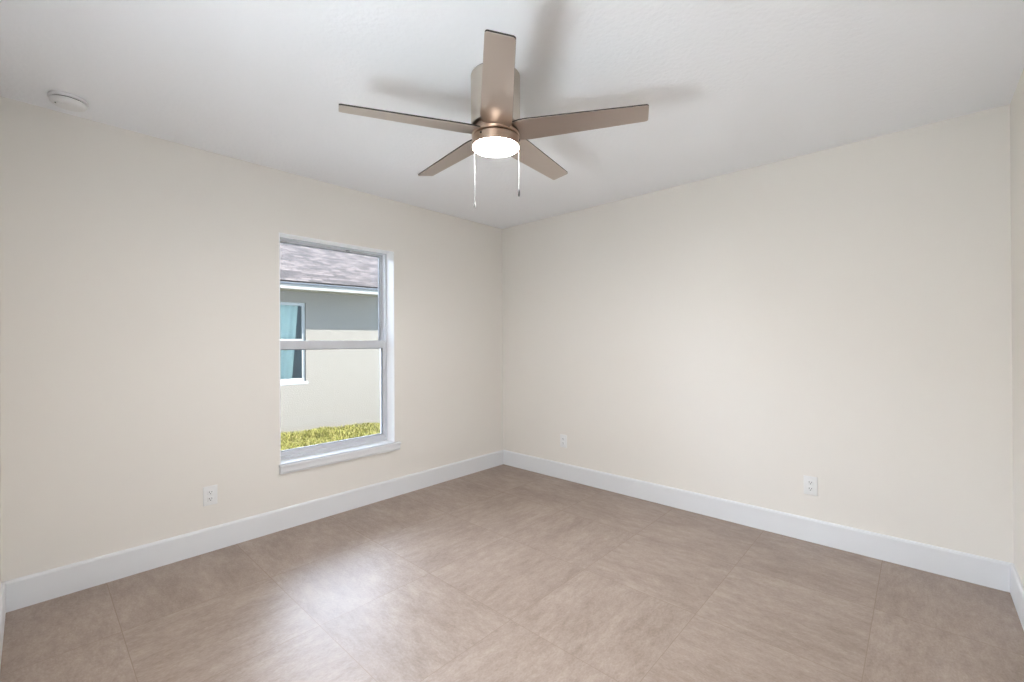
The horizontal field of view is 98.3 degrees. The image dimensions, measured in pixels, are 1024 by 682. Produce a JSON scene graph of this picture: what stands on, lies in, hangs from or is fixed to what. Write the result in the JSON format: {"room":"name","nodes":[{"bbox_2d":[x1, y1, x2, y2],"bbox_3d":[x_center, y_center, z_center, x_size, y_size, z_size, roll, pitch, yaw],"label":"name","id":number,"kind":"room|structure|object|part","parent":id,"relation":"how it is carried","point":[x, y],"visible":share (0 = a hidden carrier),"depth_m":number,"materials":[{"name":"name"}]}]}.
{"room":"empty bedroom","nodes":[
{"label":"empty bedroom","id":0,"kind":"room"},
{"bbox_2d":[0,354,0,586],"bbox_3d":[-1.154,0.097,0.852,3.528,2.550,0.110,0,0,43],"label":"wall","id":1,"kind":"structure","parent":0,"point":[0,354],"depth_m":2.06,"materials":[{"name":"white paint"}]},
{"bbox_2d":[0,582,5,666],"bbox_3d":[-1.498,1.203,1.257,2.460,0.145,0.014,0,0,43],"label":"baseboard","id":2,"kind":"structure","parent":1,"relation":"attached to","point":[3,585],"depth_m":1.92,"materials":[{"name":"white paint"}]},
{"bbox_2d":[0,96,502,581],"bbox_3d":[-1.297,0.389,3.452,0.210,3.120,3.739,0,0,43],"label":"wall","id":3,"kind":"structure","parent":0,"point":[139,272],"depth_m":2.56,"materials":[{"name":"white paint"}]},
{"bbox_2d":[203,485,217,506],"bbox_3d":[-1.839,0.942,2.698,0.010,0.117,0.074,0,0,43],"label":"wall outlet","id":4,"kind":"object","parent":3,"relation":"attached to","point":[209,492],"visible":1,"depth_m":2.69,"materials":[{"name":"white plastic"}]},
{"bbox_2d":[207,489,213,494],"bbox_3d":[-1.837,0.923,2.696,0.005,0.029,0.033,0,0,43],"label":"receptacle","id":5,"kind":"object","parent":4,"relation":"attached to","point":[209,491],"depth_m":2.69,"materials":[{"name":"grey plastic"}]},
{"bbox_2d":[207,496,213,501],"bbox_3d":[-1.837,0.962,2.696,0.005,0.029,0.033,0,0,43],"label":"receptacle","id":6,"kind":"object","parent":4,"relation":"attached to","point":[209,498],"depth_m":2.69,"materials":[{"name":"grey plastic"}]},
{"bbox_2d":[1,450,502,612],"bbox_3d":[-1.243,1.206,3.337,0.014,0.145,3.419,0,0,43],"label":"baseboard","id":7,"kind":"structure","parent":3,"relation":"attached to","point":[21,592],"depth_m":2.69,"materials":[{"name":"white paint"}]},
{"bbox_2d":[279,233,394,463],"bbox_3d":[-1.345,0.049,3.391,0.195,1.570,0.893,0,0,43],"label":"window","id":8,"kind":"structure","parent":3,"relation":"in","point":[385,343],"depth_m":3.65,"materials":[{"name":"white paint"}]},
{"bbox_3d":[-1.401,-0.333,3.442,0.032,0.784,0.865,0,0,43],"label":"sash","id":9,"kind":"part","parent":8,"relation":"part of","materials":[{"name":"white plastic"}]},
{"bbox_3d":[-1.369,0.407,3.415,0.032,0.819,0.865,0,0,43],"label":"sash","id":10,"kind":"part","parent":8,"relation":"part of","materials":[{"name":"white plastic"}]},
{"bbox_2d":[279,440,400,474],"bbox_3d":[-1.285,0.867,3.358,0.143,0.066,0.943,0,0,43],"label":"trim","id":11,"kind":"structure","parent":3,"relation":"attached to","point":[295,464],"depth_m":3.28,"materials":[{"name":"white paint"}]},
{"bbox_2d":[0,0,1023,228],"bbox_3d":[-0.321,-1.242,1.065,4.940,0.140,5.920,0,0,43],"label":"ceiling","id":12,"kind":"structure","parent":0,"point":[727,86],"depth_m":1.96,"materials":[{"name":"white paint"}]},
{"bbox_2d":[47,90,88,111],"bbox_3d":[-2.120,-1.138,2.115,0.142,0.044,0.142,0,0,43],"label":"smoke detector","id":13,"kind":"object","parent":12,"relation":"attached to","point":[64,100],"visible":1,"depth_m":2.08,"materials":[{"name":"white plastic"}]},
{"bbox_2d":[339,29,648,207],"bbox_3d":[-0.078,-0.880,1.991,1.233,0.583,1.241,0,0,43],"label":"ceiling fan","id":14,"kind":"object","parent":12,"relation":"hanging from","point":[497,129],"visible":1,"depth_m":1.86,"materials":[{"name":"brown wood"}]},
{"bbox_3d":[-0.413,-0.911,1.822,0.561,0.032,0.131,0,0,-21],"label":"fan blade","id":15,"kind":"part","parent":14,"relation":"part of","materials":[{"name":"brown wood"}]},
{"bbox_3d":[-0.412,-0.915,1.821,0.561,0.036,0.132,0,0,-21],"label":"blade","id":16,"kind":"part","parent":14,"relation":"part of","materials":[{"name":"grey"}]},
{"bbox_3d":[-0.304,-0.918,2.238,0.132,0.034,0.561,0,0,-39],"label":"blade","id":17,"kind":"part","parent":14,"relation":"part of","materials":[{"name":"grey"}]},
{"bbox_3d":[-0.303,-0.915,2.238,0.131,0.030,0.561,0,0,-39],"label":"fan blade","id":18,"kind":"part","parent":14,"relation":"part of","materials":[{"name":"brown wood"}]},
{"bbox_3d":[-0.051,-0.913,1.590,0.131,0.031,0.561,0,0,-3],"label":"fan blade","id":19,"kind":"part","parent":14,"relation":"part of","materials":[{"name":"brown wood"}]},
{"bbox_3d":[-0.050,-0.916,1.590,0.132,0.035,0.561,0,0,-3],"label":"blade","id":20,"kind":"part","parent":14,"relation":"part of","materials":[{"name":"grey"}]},
{"bbox_3d":[0.129,-0.921,2.257,0.199,0.033,0.568,0,0,43],"label":"fan blade","id":21,"kind":"part","parent":14,"relation":"part of","materials":[{"name":"brown wood"}]},
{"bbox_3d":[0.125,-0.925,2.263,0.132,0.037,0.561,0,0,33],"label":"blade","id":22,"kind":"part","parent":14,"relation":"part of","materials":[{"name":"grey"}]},
{"bbox_3d":[0.281,-0.918,1.862,0.561,0.026,0.132,0,0,15],"label":"fan blade","id":23,"kind":"part","parent":14,"relation":"part of","materials":[{"name":"brown wood"}]},
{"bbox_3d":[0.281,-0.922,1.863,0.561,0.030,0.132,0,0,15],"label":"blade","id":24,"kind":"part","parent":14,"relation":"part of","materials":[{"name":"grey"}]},
{"bbox_2d":[0,464,1023,681],"bbox_3d":[-0.299,1.328,1.052,4.920,0.120,5.920,0,0,43],"label":"floor","id":25,"kind":"structure","parent":0,"point":[501,573],"depth_m":2.08,"materials":[{"name":"stone"}]},
{"bbox_2d":[502,104,1013,562],"bbox_3d":[1.313,0.089,3.446,3.638,2.550,0.210,0,0,43],"label":"wall","id":26,"kind":"structure","parent":0,"point":[840,316],"depth_m":2.83,"materials":[{"name":"white paint"}]},
{"bbox_2d":[560,434,566,447],"bbox_3d":[0.474,0.920,4.073,0.074,0.117,0.010,0,0,43],"label":"wall outlet","id":27,"kind":"object","parent":26,"relation":"attached to","point":[563,438],"visible":1,"depth_m":4.07,"materials":[{"name":"white plastic"}]},
{"bbox_2d":[503,450,1013,591],"bbox_3d":[1.202,1.192,3.398,3.528,0.145,0.014,0,0,43],"label":"baseboard","id":28,"kind":"structure","parent":26,"relation":"attached to","point":[980,570],"depth_m":2.81,"materials":[{"name":"white paint"}]},
{"bbox_2d":[804,475,817,495],"bbox_3d":[1.876,0.909,2.780,0.074,0.117,0.010,0,0,43],"label":"wall outlet","id":29,"kind":"object","parent":26,"relation":"attached to","point":[810,483],"visible":1,"depth_m":2.78,"materials":[{"name":"white plastic"}]},
{"bbox_2d":[807,480,813,484],"bbox_3d":[1.874,0.889,2.779,0.033,0.029,0.005,0,0,43],"label":"receptacle","id":30,"kind":"object","parent":29,"relation":"attached to","point":[809,482],"depth_m":2.78,"materials":[{"name":"white plastic"}]},
{"bbox_2d":[807,486,813,490],"bbox_3d":[1.875,0.928,2.779,0.033,0.029,0.005,0,0,43],"label":"receptacle","id":31,"kind":"object","parent":29,"relation":"attached to","point":[809,488],"depth_m":2.78,"materials":[{"name":"white plastic"}]},
{"bbox_2d":[1010,69,1023,586],"bbox_3d":[1.343,0.083,0.876,0.110,2.550,3.529,0,0,43],"label":"wall","id":32,"kind":"structure","parent":0,"point":[1017,102],"depth_m":2.08,"materials":[{"name":"white paint"}]},
{"bbox_2d":[1010,563,1023,629],"bbox_3d":[1.340,1.186,0.956,0.014,0.145,3.419,0,0,43],"label":"baseboard","id":33,"kind":"structure","parent":32,"relation":"attached to","point":[1016,586],"depth_m":2.05,"materials":[{"name":"white paint"}]},
{"label":"outside","id":34,"kind":"structure","parent":0,"visible":0},
{"bbox_3d":[-11.192,1.980,14.836,29.789,0.300,44.000,0,0,43],"label":"ground","id":35,"kind":"structure","parent":34,"visible":0},
{"bbox_2d":[280,243,379,433],"bbox_3d":[-6.348,-0.615,12.717,17.900,5.225,10.409,0,0,-41],"label":"house","id":36,"kind":"structure","parent":35,"relation":"on","point":[326,295],"depth_m":8.88,"materials":[{"name":"grey paint"}]},
{"bbox_2d":[280,305,297,378],"bbox_3d":[-4.605,0.003,8.232,1.170,1.510,0.072,0,0,-41],"label":"curtain","id":37,"kind":"object","parent":36,"relation":"hanging from","point":[288,313],"depth_m":8.48,"materials":[{"name":"teal fabric"}]},
{"bbox_3d":[-4.466,0.802,8.125,1.355,0.059,0.056,0,0,-41],"label":"window sill","id":38,"kind":"part","parent":36,"relation":"part of","materials":[{"name":"grey paint"}]},
{"bbox_2d":[281,422,379,449],"bbox_3d":[-2.699,1.679,8.053,5.702,0.176,2.476,0,0,-40],"label":"grass","id":39,"kind":"structure","parent":35,"relation":"on","point":[289,440],"depth_m":8.09,"materials":[{"name":"green plant"}]}
]}

